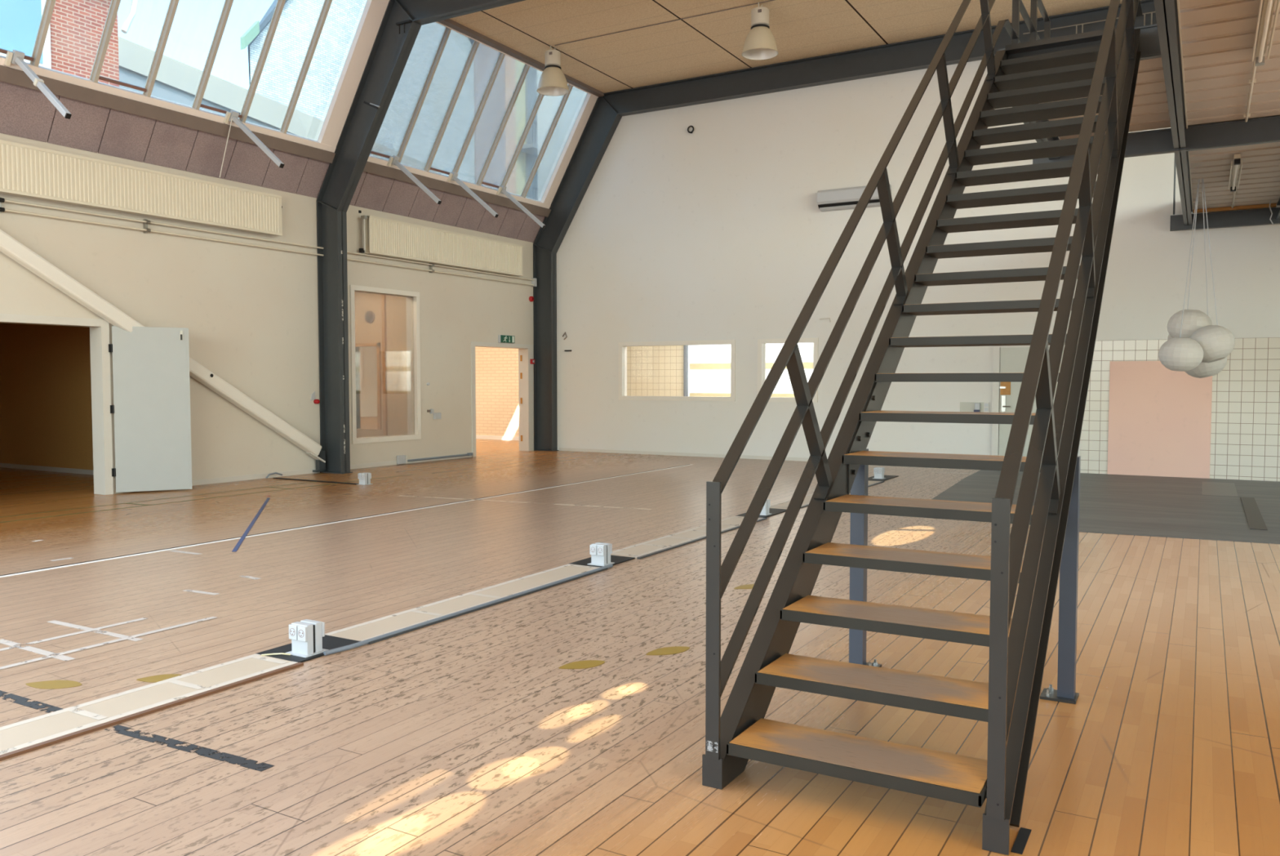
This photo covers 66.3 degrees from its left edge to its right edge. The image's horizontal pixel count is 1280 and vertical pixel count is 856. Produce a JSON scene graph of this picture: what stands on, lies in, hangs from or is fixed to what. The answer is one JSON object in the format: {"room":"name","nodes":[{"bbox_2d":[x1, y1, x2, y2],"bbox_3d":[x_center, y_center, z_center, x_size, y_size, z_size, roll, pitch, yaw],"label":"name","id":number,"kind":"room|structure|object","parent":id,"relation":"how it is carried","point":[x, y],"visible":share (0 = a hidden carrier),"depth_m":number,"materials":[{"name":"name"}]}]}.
{"room":"empty industrial loft","nodes":[
{"label":"empty industrial loft","id":0,"kind":"room"},
{"bbox_2d":[0,322,93,469],"bbox_3d":[-10.131,-0.704,12.542,6.300,3.000,5.650,2,3,30],"label":"wall","id":1,"kind":"structure","parent":0,"point":[46,412],"depth_m":15.17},
{"bbox_2d":[0,462,93,474],"bbox_3d":[-8.731,0.647,14.939,6.200,0.070,0.014,2,3,30],"label":"baseboard","id":2,"kind":"structure","parent":1,"relation":"attached to","point":[2,464],"depth_m":15.19,"materials":[{"name":"wood"}]},
{"bbox_2d":[0,133,533,493],"bbox_3d":[-6.229,-1.301,12.775,0.200,4.170,24.400,2,3,30],"label":"wall","id":3,"kind":"structure","parent":0,"point":[250,313],"depth_m":13.89,"materials":[{"name":"paint"}]},
{"bbox_2d":[0,196,4,212],"bbox_3d":[-7.113,-2.482,10.888,0.093,0.170,0.050,2,3,30],"label":"clip","id":4,"kind":"object","parent":3,"relation":"attached to","point":[2,199],"visible":1,"depth_m":10.88,"materials":[{"name":"metal"}]},
{"bbox_2d":[4,208,324,256],"bbox_3d":[-6.941,-2.439,11.144,0.026,0.025,8.560,2,3,30],"label":"pipe","id":5,"kind":"object","parent":4,"relation":"attached to","point":[6,210],"visible":1,"depth_m":12.44,"materials":[{"name":"metal"}]},
{"bbox_2d":[0,313,191,494],"bbox_3d":[-6.922,-0.227,11.469,0.605,2.150,3.077,2,4,39],"label":"door","id":6,"kind":"structure","parent":3,"relation":"in","point":[151,406],"depth_m":12.19,"materials":[{"name":"grey paint"}]},
{"bbox_2d":[0,139,282,235],"bbox_3d":[-6.871,-2.898,11.179,0.196,0.563,6.730,2,3,30],"label":"radiator","id":7,"kind":"object","parent":3,"relation":"attached to","point":[25,171],"visible":1,"depth_m":12.04,"materials":[{"name":"metal"}]},
{"bbox_2d":[0,139,279,195],"bbox_3d":[-6.838,-3.163,11.130,0.096,0.028,6.660,2,3,30],"label":"grille","id":8,"kind":"object","parent":7,"relation":"attached to","point":[2,143],"depth_m":12.02,"materials":[{"name":"metal"}]},
{"bbox_2d":[142,218,151,232],"bbox_3d":[-6.244,-2.554,12.394,0.093,0.170,0.050,2,3,30],"label":"clip","id":9,"kind":"object","parent":3,"relation":"attached to","point":[144,224],"visible":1,"depth_m":12.38,"materials":[{"name":"metal"}]},
{"bbox_2d":[4,199,323,248],"bbox_3d":[-6.941,-2.544,11.139,0.026,0.025,8.560,2,3,30],"label":"pipe","id":10,"kind":"object","parent":9,"relation":"attached to","point":[6,200],"visible":1,"depth_m":12.44,"materials":[{"name":"metal"}]},
{"bbox_2d":[0,229,325,471],"bbox_3d":[-6.059,-0.853,12.690,0.192,3.244,5.010,2,3,30],"label":"diagonal brace","id":11,"kind":"object","parent":3,"relation":"attached to","point":[10,246],"visible":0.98,"depth_m":12.05,"materials":[{"name":"white paint"}]},
{"bbox_2d":[0,80,329,198],"bbox_3d":[-8.377,-3.441,8.515,0.365,0.544,14.660,2,3,30],"label":"ceiling panel","id":12,"kind":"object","parent":3,"relation":"attached to","point":[27,113],"depth_m":12.29,"materials":[{"name":"brown wood"}]},
{"bbox_2d":[0,0,389,163],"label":"window","id":13,"kind":"structure","parent":3,"relation":"in","point":[91,91],"depth_m":12.57,"materials":[{"name":"white wood"}]},
{"bbox_2d":[4,48,71,119],"bbox_3d":[-6.369,-3.642,10.369,1.014,0.842,0.150,2,3,30],"label":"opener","id":14,"kind":"object","parent":13,"relation":"attached to","point":[16,57],"visible":1,"depth_m":10.41,"materials":[{"name":"white plastic"}]},
{"bbox_2d":[219,110,284,177],"bbox_3d":[-5.072,-3.748,12.758,1.155,0.862,0.150,2,3,30],"label":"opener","id":15,"kind":"object","parent":13,"relation":"attached to","point":[232,116],"visible":1,"depth_m":12.79,"materials":[{"name":"white plastic"}]},
{"bbox_2d":[191,453,471,485],"bbox_3d":[-4.635,0.624,15.421,0.012,0.070,6.110,2,3,30],"label":"baseboard","id":16,"kind":"structure","parent":3,"relation":"attached to","point":[200,482],"depth_m":14.44,"materials":[{"name":"beige wood"}]},
{"bbox_2d":[349,284,421,444],"bbox_3d":[-4.261,-1.035,16.194,0.235,2.510,1.560,2,3,30],"label":"window","id":17,"kind":"structure","parent":3,"relation":"in","point":[385,331],"depth_m":16.18,"materials":[{"name":"white paint"}]},
{"bbox_2d":[429,262,435,272],"bbox_3d":[-3.608,-2.774,16.963,0.093,0.170,0.050,2,3,30],"label":"clip","id":18,"kind":"object","parent":3,"relation":"attached to","point":[430,266],"visible":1,"depth_m":16.95,"materials":[{"name":"metal"}]},
{"bbox_2d":[346,257,533,285],"bbox_3d":[-3.446,-2.731,17.202,0.026,0.025,5.320,2,3,30],"label":"pipe","id":19,"kind":"object","parent":18,"relation":"attached to","point":[347,258],"visible":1,"depth_m":17.02,"materials":[{"name":"metal"}]},
{"bbox_2d":[346,250,533,279],"bbox_3d":[-3.446,-2.836,17.197,0.026,0.025,5.320,2,3,30],"label":"pipe","id":20,"kind":"object","parent":18,"relation":"attached to","point":[353,252],"visible":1,"depth_m":16.99,"materials":[{"name":"metal"}]},
{"bbox_2d":[407,452,472,461],"bbox_3d":[-3.525,0.514,17.276,0.055,0.050,1.720,2,3,30],"label":"conduit","id":21,"kind":"object","parent":3,"relation":"attached to","point":[468,453],"visible":1,"depth_m":17.28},
{"bbox_2d":[358,209,523,275],"bbox_3d":[-3.379,-3.193,17.233,0.199,0.680,4.120,2,3,30],"label":"radiator","id":22,"kind":"object","parent":3,"relation":"attached to","point":[381,236],"visible":1,"depth_m":16.88,"materials":[{"name":"metal"}]},
{"bbox_2d":[367,215,522,245],"bbox_3d":[-3.313,-3.432,17.242,0.096,0.028,3.980,2,3,30],"label":"grille","id":23,"kind":"object","parent":22,"relation":"attached to","point":[372,218],"depth_m":16.87,"materials":[{"name":"metal"}]},
{"bbox_2d":[349,171,545,242],"bbox_3d":[-3.336,-3.862,17.252,0.365,0.544,5.530,2,3,30],"label":"ceiling panel","id":24,"kind":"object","parent":3,"relation":"attached to","point":[372,191],"depth_m":16.99,"materials":[{"name":"brown wood"}]},
{"bbox_2d":[363,21,598,217],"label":"window","id":25,"kind":"structure","parent":3,"relation":"in","point":[464,105],"depth_m":16.59,"materials":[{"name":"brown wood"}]},
{"bbox_2d":[386,155,441,204],"bbox_3d":[-3.523,-3.880,15.302,1.014,0.842,0.150,2,3,30],"label":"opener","id":26,"kind":"object","parent":25,"relation":"attached to","point":[393,160],"visible":1,"depth_m":15.33,"materials":[{"name":"white metal"}]},
{"bbox_2d":[446,171,498,217],"bbox_3d":[-2.819,-3.939,16.522,1.014,0.842,0.150,2,3,30],"label":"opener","id":27,"kind":"object","parent":25,"relation":"attached to","point":[453,176],"visible":1,"depth_m":16.55,"materials":[{"name":"white metal"}]},
{"bbox_2d":[496,185,546,228],"bbox_3d":[-2.145,-3.995,17.690,1.014,0.842,0.150,2,3,30],"label":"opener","id":28,"kind":"object","parent":25,"relation":"attached to","point":[502,189],"visible":1,"depth_m":17.72,"materials":[{"name":"white metal"}]},
{"bbox_2d":[471,341,533,456],"bbox_3d":[-2.713,-0.570,18.899,0.240,2.120,1.890,2,3,30],"label":"door","id":29,"kind":"structure","parent":3,"relation":"in","point":[526,389],"depth_m":19.54,"materials":[{"name":"brown wood"}]},
{"bbox_2d":[497,334,515,343],"bbox_3d":[-2.567,-1.709,18.847,0.068,0.150,0.440,2,3,30],"label":"exit sign","id":30,"kind":"object","parent":3,"relation":"attached to","point":[501,338],"visible":1,"depth_m":18.79,"materials":[{"name":"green plastic"}]},
{"bbox_2d":[475,346,519,436],"bbox_3d":[-3.778,-1.534,23.540,6.300,3.600,0.100,2,3,30],"label":"brick wall","id":31,"kind":"structure","parent":0,"point":[496,369],"depth_m":23.29,"materials":[{"name":"beige brick"}]},
{"bbox_2d":[475,435,519,439],"bbox_3d":[-3.764,0.222,23.548,6.200,0.090,0.020,2,3,30],"label":"baseboard","id":32,"kind":"structure","parent":31,"relation":"attached to","point":[481,437],"depth_m":23.32,"materials":[{"name":"white paint"}]},
{"bbox_2d":[0,438,1279,855],"bbox_3d":[-1.118,0.981,9.936,24.600,0.124,24.400,2,3,30],"label":"floor","id":33,"kind":"structure","parent":0,"point":[466,734],"depth_m":4.73,"materials":[{"name":"brown wood"}]},
{"bbox_2d":[0,689,62,712],"bbox_3d":[-2.906,1.188,4.403,1.030,0.001,0.060,2,3,30],"label":"tape","id":34,"kind":"object","parent":33,"relation":"on","point":[19,700],"visible":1,"depth_m":4.26,"materials":[{"name":"grey"}]},
{"bbox_2d":[0,638,75,660],"bbox_3d":[-3.164,1.155,5.105,0.720,0.001,0.050,2,3,32],"label":"tape","id":35,"kind":"object","parent":33,"relation":"on","point":[9,642],"visible":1,"depth_m":5.09,"materials":[{"name":"beige"}]},
{"bbox_2d":[25,680,81,688],"bbox_3d":[-2.704,1.183,4.521,0.246,0.001,0.147,2,3,30],"label":"floor marking","id":36,"kind":"object","parent":33,"relation":"on","point":[48,684],"visible":1,"depth_m":4.51,"materials":[{"name":"yellow paint"}]},
{"bbox_2d":[0,617,147,650],"bbox_3d":[-3.405,1.160,4.967,0.045,0.001,1.900,2,3,31],"label":"tape","id":37,"kind":"object","parent":33,"relation":"on","point":[142,618],"visible":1,"depth_m":5.45,"materials":[{"name":"beige"}]},
{"bbox_2d":[46,619,142,640],"bbox_3d":[-3.069,1.135,5.500,0.850,0.001,0.045,2,3,30],"label":"tape","id":38,"kind":"object","parent":33,"relation":"on","point":[115,634],"visible":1,"depth_m":5.52,"materials":[{"name":"beige"}]},
{"bbox_2d":[0,616,216,669],"bbox_3d":[-3.047,1.164,4.888,0.045,0.001,2.120,2,3,30],"label":"tape","id":39,"kind":"object","parent":33,"relation":"on","point":[211,617],"visible":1,"depth_m":5.22,"materials":[{"name":"beige"}]},
{"bbox_2d":[0,653,303,760],"bbox_3d":[-2.783,1.240,3.225,0.350,0.012,3.900,2,3,30],"label":"duct","id":40,"kind":"object","parent":33,"relation":"on","point":[31,734],"visible":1,"depth_m":4.22,"materials":[{"name":"beige"}]},
{"bbox_2d":[4,481,311,516],"bbox_3d":[-5.654,0.841,11.622,0.022,0.001,4.800,2,3,30],"label":"tape","id":41,"kind":"object","parent":33,"relation":"on","point":[309,482],"visible":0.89,"depth_m":11.41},
{"bbox_2d":[136,673,182,682],"bbox_3d":[-2.246,1.178,4.614,0.183,0.001,0.161,2,3,30],"label":"floor marking","id":42,"kind":"object","parent":33,"relation":"on","point":[153,678],"visible":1,"depth_m":4.61,"materials":[{"name":"yellow paint"}]},
{"bbox_2d":[104,724,274,771],"bbox_3d":[-1.742,1.220,3.750,0.900,0.001,0.060,1,3,28],"label":"tape","id":43,"kind":"object","parent":33,"relation":"on","point":[250,763],"visible":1,"depth_m":3.71,"materials":[{"name":"grey"}]},
{"bbox_2d":[0,473,414,522],"bbox_3d":[-5.004,0.825,11.940,0.026,0.001,6.400,2,3,30],"label":"tape","id":44,"kind":"object","parent":33,"relation":"on","point":[414,473],"visible":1,"depth_m":11.33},
{"bbox_2d":[231,497,270,551],"bbox_3d":[-3.881,0.924,9.864,0.035,0.001,3.848,-1,3,-17],"label":"tape","id":45,"kind":"object","parent":33,"relation":"on","point":[260,511],"visible":1,"depth_m":9.36,"materials":[{"name":"blue plastic"}]},
{"bbox_2d":[256,634,359,662],"bbox_3d":[-1.721,1.150,5.116,0.310,0.008,0.440,2,3,30],"label":"floor plate","id":46,"kind":"object","parent":33,"relation":"on","point":[329,642],"visible":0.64,"depth_m":5.09,"materials":[{"name":"black metal"}]},
{"bbox_2d":[284,618,328,657],"bbox_3d":[-1.708,1.073,5.024,0.150,0.155,0.150,2,3,30],"label":"post","id":47,"kind":"object","parent":46,"relation":"on","point":[306,635],"visible":1,"depth_m":4.98,"materials":[{"name":"white plastic"}]},
{"bbox_2d":[288,623,297,639],"bbox_3d":[-1.765,1.040,4.989,0.058,0.075,0.014,2,3,30],"label":"socket","id":48,"kind":"object","parent":47,"relation":"attached to","point":[293,628],"depth_m":4.98,"materials":[{"name":"white plastic"}]},
{"bbox_2d":[297,625,306,641],"bbox_3d":[-1.709,1.041,4.957,0.058,0.075,0.014,2,3,30],"label":"socket","id":49,"kind":"object","parent":47,"relation":"attached to","point":[301,629],"depth_m":4.95,"materials":[{"name":"white plastic"}]},
{"bbox_2d":[273,477,358,484],"bbox_3d":[-4.539,0.738,13.655,1.650,0.012,0.040,2,3,30],"label":"strip","id":50,"kind":"object","parent":33,"relation":"on","point":[273,477],"visible":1,"depth_m":13.63,"materials":[{"name":"black rubber"}]},
{"bbox_2d":[0,464,690,577],"bbox_3d":[-2.405,0.883,10.732,0.050,0.001,13.100,2,3,30],"label":"tape","id":51,"kind":"object","parent":33,"relation":"on","point":[686,464],"visible":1,"depth_m":9.12,"materials":[{"name":"white plastic"}]},
{"bbox_2d":[357,471,373,484],"bbox_3d":[-3.725,0.685,13.252,0.150,0.155,0.150,2,3,30],"label":"post","id":52,"kind":"object","parent":33,"relation":"on","point":[364,477],"visible":1,"depth_m":13.21,"materials":[{"name":"white plastic"}]},
{"bbox_2d":[396,454,407,463],"bbox_3d":[-3.995,0.530,16.439,0.075,0.140,0.180,2,3,30],"label":"junction box","id":53,"kind":"object","parent":33,"relation":"on","point":[402,459],"visible":1,"depth_m":16.41,"materials":[{"name":"white plastic"}]},
{"bbox_2d":[316,0,524,473],"bbox_3d":[2.944,-2.529,10.416,17.970,6.850,0.220,2,3,30],"label":"frame","id":54,"kind":"object","parent":33,"relation":"on","point":[390,51],"visible":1,"depth_m":14.63,"materials":[{"name":"metal"}]},
{"bbox_2d":[324,563,608,644],"bbox_3d":[-0.991,1.090,6.332,0.350,0.012,2.400,2,3,30],"label":"duct","id":55,"kind":"object","parent":33,"relation":"on","point":[376,627],"visible":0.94,"depth_m":6.10,"materials":[{"name":"metal"}]},
{"bbox_2d":[323,564,613,655],"bbox_3d":[-0.910,1.091,6.175,0.049,0.025,2.752,2,3,30],"label":"cable","id":56,"kind":"object","parent":33,"relation":"on","point":[366,641],"visible":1,"depth_m":5.75,"materials":[{"name":"grey plastic"}]},
{"bbox_2d":[399,494,651,509],"bbox_3d":[-1.411,0.855,11.324,3.327,0.001,0.050,1,3,23],"label":"tape","id":57,"kind":"object","parent":33,"relation":"on","point":[399,495],"visible":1,"depth_m":11.33,"materials":[{"name":"beige"}]},
{"bbox_2d":[558,659,604,668],"bbox_3d":[-0.283,1.168,4.831,0.154,0.001,0.215,2,3,30],"label":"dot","id":58,"kind":"object","parent":33,"relation":"on","point":[588,663],"visible":1,"depth_m":4.84,"materials":[{"name":"yellow paint"}]},
{"bbox_2d":[569,556,603,567],"bbox_3d":[-0.346,1.034,7.520,0.288,0.008,0.312,2,3,30],"label":"floor plate","id":59,"kind":"object","parent":33,"relation":"on","point":[584,562],"depth_m":7.48,"materials":[{"name":"black metal"}]},
{"bbox_2d":[587,542,614,565],"bbox_3d":[-0.297,0.956,7.451,0.150,0.155,0.150,2,3,30],"label":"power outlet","id":60,"kind":"object","parent":59,"relation":"on","point":[600,552],"visible":1,"depth_m":7.41,"materials":[{"name":"white plastic"}]},
{"bbox_2d":[610,555,635,564],"bbox_3d":[-0.204,1.030,7.617,0.226,0.008,0.345,2,3,30],"label":"floor plate","id":61,"kind":"object","parent":33,"relation":"on","point":[616,559],"depth_m":7.65,"materials":[{"name":"black metal"}]},
{"bbox_2d":[645,645,689,654],"bbox_3d":[0.148,1.156,5.079,0.152,0.001,0.240,2,3,30],"label":"dot","id":62,"kind":"object","parent":33,"relation":"on","point":[668,650],"visible":1,"depth_m":5.08,"materials":[{"name":"yellow paint"}]},
{"bbox_2d":[683,345,688,395],"bbox_3d":[1.025,-1.205,21.894,0.106,3.100,0.106,2,3,30],"label":"steel post","id":63,"kind":"object","parent":33,"relation":"on","point":[685,347],"visible":0.32,"depth_m":21.85,"materials":[{"name":"white metal"}]},
{"bbox_2d":[610,515,767,558],"bbox_3d":[0.492,0.967,8.902,0.350,0.012,2.580,2,3,30],"label":"duct","id":64,"kind":"object","parent":33,"relation":"on","point":[654,546],"visible":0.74,"depth_m":8.52,"materials":[{"name":"metal"}]},
{"bbox_2d":[734,507,786,517],"bbox_3d":[1.302,0.898,10.356,0.310,0.008,0.750,2,3,30],"label":"floor plate","id":65,"kind":"object","parent":33,"relation":"on","point":[773,511],"visible":0.36,"depth_m":10.36,"materials":[{"name":"black metal"}]},
{"bbox_2d":[760,498,771,515],"bbox_3d":[1.279,0.823,10.221,0.150,0.155,0.150,2,3,30],"label":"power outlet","id":66,"kind":"object","parent":65,"relation":"on","point":[765,511],"visible":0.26,"depth_m":10.17,"materials":[{"name":"white plastic"}]},
{"bbox_2d":[768,480,884,508],"bbox_3d":[2.372,0.810,12.161,0.350,0.012,3.450,2,3,30],"label":"duct","id":67,"kind":"object","parent":33,"relation":"on","point":[784,504],"visible":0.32,"depth_m":11.20,"materials":[{"name":"metal"}]},
{"bbox_2d":[533,0,1156,450],"bbox_3d":[5.695,-2.759,15.185,17.970,6.850,0.220,2,3,30],"label":"frame","id":68,"kind":"object","parent":33,"relation":"on","point":[607,111],"visible":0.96,"depth_m":17.91,"materials":[{"name":"metal"}]},
{"bbox_2d":[1022,11,1155,34],"bbox_3d":[7.268,-5.807,13.951,3.400,0.196,0.110,2,3,30],"label":"cable tray","id":69,"kind":"object","parent":68,"relation":"attached to","point":[1151,12],"visible":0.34,"depth_m":14.33,"materials":[{"name":"metal"}]},
{"bbox_2d":[868,475,898,480],"bbox_3d":[3.437,0.720,14.056,0.310,0.008,0.900,2,3,30],"label":"floor plate","id":70,"kind":"object","parent":33,"relation":"on","point":[887,477],"visible":0.71,"depth_m":14.01,"materials":[{"name":"black metal"}]},
{"bbox_2d":[872,466,885,479],"bbox_3d":[3.415,0.641,13.984,0.150,0.155,0.150,2,3,30],"label":"box","id":71,"kind":"object","parent":70,"relation":"on","point":[878,472],"visible":1,"depth_m":13.94,"materials":[{"name":"white plastic"}]},
{"bbox_2d":[702,0,1142,854],"bbox_3d":[2.052,-1.315,5.417,1.041,4.905,5.566,2,3,30],"label":"staircase","id":72,"kind":"structure","parent":33,"relation":"on","point":[1105,62],"depth_m":4.04,"materials":[{"name":"metal"}]},
{"bbox_2d":[1201,481,1238,496],"bbox_3d":[7.504,0.785,12.694,0.380,0.002,1.800,2,3,30],"label":"pale patch","id":73,"kind":"object","parent":33,"relation":"on","point":[1215,488],"visible":1,"depth_m":12.56,"materials":[{"name":"grey"}]},
{"bbox_2d":[1240,496,1267,529],"bbox_3d":[6.524,0.891,10.434,0.140,0.008,2.900,2,3,30],"label":"floor strip","id":74,"kind":"object","parent":33,"relation":"on","point":[1255,521],"visible":1,"depth_m":10.15,"materials":[{"name":"grey"}]},
{"bbox_2d":[626,345,683,395],"bbox_3d":[3.876,-1.183,20.412,9.700,3.200,0.100,2,3,30],"label":"tiled wall","id":75,"kind":"structure","parent":0,"point":[651,371],"depth_m":22.38,"materials":[{"name":"beige tile"}]},
{"bbox_2d":[688,342,813,396],"bbox_3d":[4.495,-1.314,19.997,8.020,2.000,0.070,2,3,30],"label":"window","id":76,"kind":"structure","parent":75,"relation":"in","point":[708,365],"depth_m":21.60,"materials":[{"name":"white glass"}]},
{"bbox_2d":[449,0,1141,93],"bbox_3d":[1.465,-5.845,5.893,16.620,0.190,20.550,2,3,30],"label":"ceiling","id":77,"kind":"structure","parent":0,"point":[713,43],"depth_m":15.12,"materials":[{"name":"beige wood"}]},
{"bbox_2d":[437,18,604,96],"bbox_3d":[-5.746,-5.917,9.975,0.150,0.060,20.020,2,3,30],"label":"trim","id":78,"kind":"structure","parent":77,"relation":"attached to","point":[450,23],"depth_m":16.10,"materials":[{"name":"brown wood"}]},
{"bbox_2d":[536,45,568,95],"bbox_3d":[-1.426,-5.879,16.047,0.536,0.720,0.536,2,3,30],"label":"pendant lamp","id":79,"kind":"object","parent":77,"relation":"hanging from","point":[553,81],"visible":1,"depth_m":15.92,"materials":[{"name":"white metal"}]},
{"bbox_2d":[554,0,773,45],"bbox_3d":[2.209,-6.124,13.868,8.300,0.012,0.014,2,3,30],"label":"cable","id":80,"kind":"object","parent":77,"relation":"attached to","point":[769,0],"visible":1,"depth_m":14.90,"materials":[{"name":"brown wood"}]},
{"bbox_2d":[741,3,778,60],"bbox_3d":[1.745,-5.791,14.221,0.536,0.720,0.536,2,3,30],"label":"pendant lamp","id":81,"kind":"object","parent":77,"relation":"hanging from","point":[760,43],"visible":1,"depth_m":14.10,"materials":[{"name":"white metal"}]},
{"bbox_2d":[556,59,1279,458],"bbox_3d":[5.830,-2.865,15.304,18.100,7.050,0.150,2,3,30],"label":"wall","id":82,"kind":"structure","parent":0,"point":[718,230],"depth_m":16.95,"materials":[{"name":"paint"}]},
{"bbox_2d":[618,339,735,400],"bbox_3d":[0.693,-1.069,18.346,2.450,1.110,0.185,2,3,30],"label":"window","id":83,"kind":"structure","parent":82,"relation":"in","point":[622,345],"depth_m":18.30,"materials":[{"name":"white paint"}]},
{"bbox_2d":[559,447,808,461],"bbox_3d":[1.942,0.523,17.615,8.220,0.060,0.012,2,3,30],"label":"baseboard","id":84,"kind":"structure","parent":82,"relation":"attached to","point":[744,456],"depth_m":18.37,"materials":[{"name":"beige wood"}]},
{"bbox_2d":[757,337,817,402],"bbox_3d":[2.621,-1.015,17.236,1.120,1.110,0.185,2,3,30],"label":"window","id":85,"kind":"structure","parent":82,"relation":"in","point":[762,343],"depth_m":17.31,"materials":[{"name":"white paint"}]},
{"bbox_2d":[817,184,891,211],"bbox_3d":[3.568,-3.844,16.360,1.220,0.335,0.199,2,3,30],"label":"air conditioner","id":86,"kind":"object","parent":82,"relation":"attached to","point":[843,198],"visible":0.62,"depth_m":16.38,"materials":[{"name":"white plastic"}]},
{"bbox_2d":[817,199,879,208],"bbox_3d":[3.576,-3.740,16.380,1.200,0.055,0.164,2,3,30],"label":"outlet","id":87,"kind":"object","parent":86,"relation":"attached to","point":[836,203],"depth_m":16.41,"materials":[{"name":"black plastic"}]},
{"bbox_2d":[960,401,983,412],"bbox_3d":[5.335,-0.252,15.622,0.450,0.320,0.011,2,3,30],"label":"wall plate","id":88,"kind":"object","parent":82,"relation":"attached to","point":[964,406],"visible":0.43,"depth_m":15.65,"materials":[{"name":"paint"}]},
{"bbox_2d":[991,344,1064,456],"bbox_3d":[6.045,-0.330,15.157,1.140,2.000,0.099,2,3,30],"label":"door","id":89,"kind":"structure","parent":82,"relation":"in","point":[1013,357],"depth_m":15.34,"materials":[{"name":"paint"}]},
{"bbox_2d":[1107,360,1212,478],"bbox_3d":[7.583,-0.135,14.315,1.325,1.688,0.017,2,3,30],"label":"board","id":90,"kind":"object","parent":82,"relation":"attached to","point":[1160,416],"visible":0.79,"depth_m":14.31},
{"bbox_2d":[1080,337,1279,480],"bbox_3d":[8.684,-0.259,13.690,4.620,2.000,0.009,2,3,30],"label":"tiled wall","id":91,"kind":"structure","parent":82,"relation":"attached to","point":[1245,428],"depth_m":13.86,"materials":[{"name":"white tile"}]},
{"bbox_3d":[8.541,-2.219,1.898,0.200,7.050,20.400,2,3,30],"label":"wall","id":92,"kind":"structure","parent":0,"visible":0},
{"bbox_2d":[998,0,1279,231],"bbox_3d":[7.370,-2.768,7.949,7.850,0.475,10.850,2,3,30],"label":"mezzanine","id":93,"kind":"object","parent":92,"relation":"attached to","point":[1196,64],"visible":0.73,"depth_m":8.65,"materials":[{"name":"wood"}]},
{"bbox_2d":[1004,0,1050,44],"bbox_3d":[3.422,-3.471,8.616,0.070,0.901,2.340,2,3,30],"label":"guard rail","id":94,"kind":"object","parent":93,"relation":"on","point":[1018,6],"visible":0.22,"depth_m":8.59,"materials":[{"name":"metal"}]},
{"bbox_2d":[1173,158,1176,214],"bbox_3d":[7.583,-3.950,13.865,0.022,1.843,0.022,-2,3,-37],"label":"rod","id":95,"kind":"object","parent":93,"relation":"attached to","point":[1175,165],"visible":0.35,"depth_m":13.88,"materials":[{"name":"metal"}]},
{"bbox_2d":[1158,178,1204,371],"bbox_3d":[6.361,-1.804,11.470,0.463,2.281,0.652,2,3,30],"label":"paper lantern","id":96,"kind":"object","parent":93,"relation":"hanging from","point":[1176,353],"visible":1,"depth_m":11.29,"materials":[{"name":"white paper"}]},
{"bbox_2d":[1167,178,1212,337],"bbox_3d":[6.676,-1.991,11.859,0.484,1.945,0.484,2,3,30],"label":"paper lantern","id":97,"kind":"object","parent":93,"relation":"hanging from","point":[1193,320],"visible":0.67,"depth_m":11.74,"materials":[{"name":"white paper"}]},
{"bbox_2d":[1201,178,1208,315],"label":"paper lantern","id":98,"kind":"object","parent":93,"relation":"hanging from","point":[1202,179],"depth_m":11.78,"materials":[{"name":"white paper"}]},
{"bbox_2d":[1185,356,1226,377],"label":"paper lantern","id":99,"kind":"object","parent":93,"relation":"hanging from","point":[1202,370],"depth_m":11.89,"materials":[{"name":"white paper"}]},
{"bbox_2d":[1189,178,1235,362],"bbox_3d":[6.732,-1.857,11.511,0.488,2.178,0.494,2,3,30],"label":"paper lantern","id":100,"kind":"object","parent":93,"relation":"hanging from","point":[1217,342],"visible":0.82,"depth_m":11.38,"materials":[{"name":"white paper"}]},
{"bbox_2d":[1228,153,1242,191],"bbox_3d":[6.761,-2.885,11.126,0.104,0.102,1.750,2,3,30],"label":"strip light","id":101,"kind":"object","parent":93,"relation":"attached to","point":[1237,157],"visible":1,"depth_m":10.93,"materials":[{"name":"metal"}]},
{"bbox_2d":[1244,53,1256,122],"bbox_3d":[5.037,-2.775,8.076,0.050,0.027,2.120,2,3,30],"label":"conduit","id":102,"kind":"object","parent":93,"relation":"attached to","point":[1253,79],"visible":0.89,"depth_m":8.01,"materials":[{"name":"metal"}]},
{"bbox_2d":[1252,0,1279,66],"bbox_3d":[4.059,-2.654,6.341,0.104,0.102,1.850,2,3,30],"label":"strip light","id":103,"kind":"object","parent":93,"relation":"attached to","point":[1268,6],"visible":1,"depth_m":6.50,"materials":[{"name":"metal"}]},
{"label":"outside","id":104,"kind":"structure","parent":0,"visible":0},
{"bbox_3d":[-12.730,-0.133,36.226,21.800,0.180,70.000,2,3,30],"label":"ground","id":105,"kind":"structure","parent":104,"visible":0},
{"bbox_2d":[0,0,138,86],"bbox_3d":[-14.955,-4.507,17.713,4.600,10.100,10.100,2,3,30],"label":"brick house","id":106,"kind":"structure","parent":105,"relation":"on","point":[76,27],"depth_m":19.71,"materials":[{"name":"red brick"}]},
{"bbox_2d":[118,36,323,140],"bbox_3d":[-12.238,-5.170,29.922,3.500,10.250,14.000,2,3,30],"label":"outbuilding","id":107,"kind":"structure","parent":105,"relation":"on","point":[175,81],"depth_m":26.57,"materials":[{"name":"stone"}]},
{"bbox_2d":[240,0,366,120],"bbox_3d":[-12.748,-10.950,39.233,6.250,20.900,12.088,2,3,30],"label":"neighbouring building","id":108,"kind":"structure","parent":105,"relation":"on","point":[298,20],"depth_m":34.80,"materials":[{"name":"stone"}]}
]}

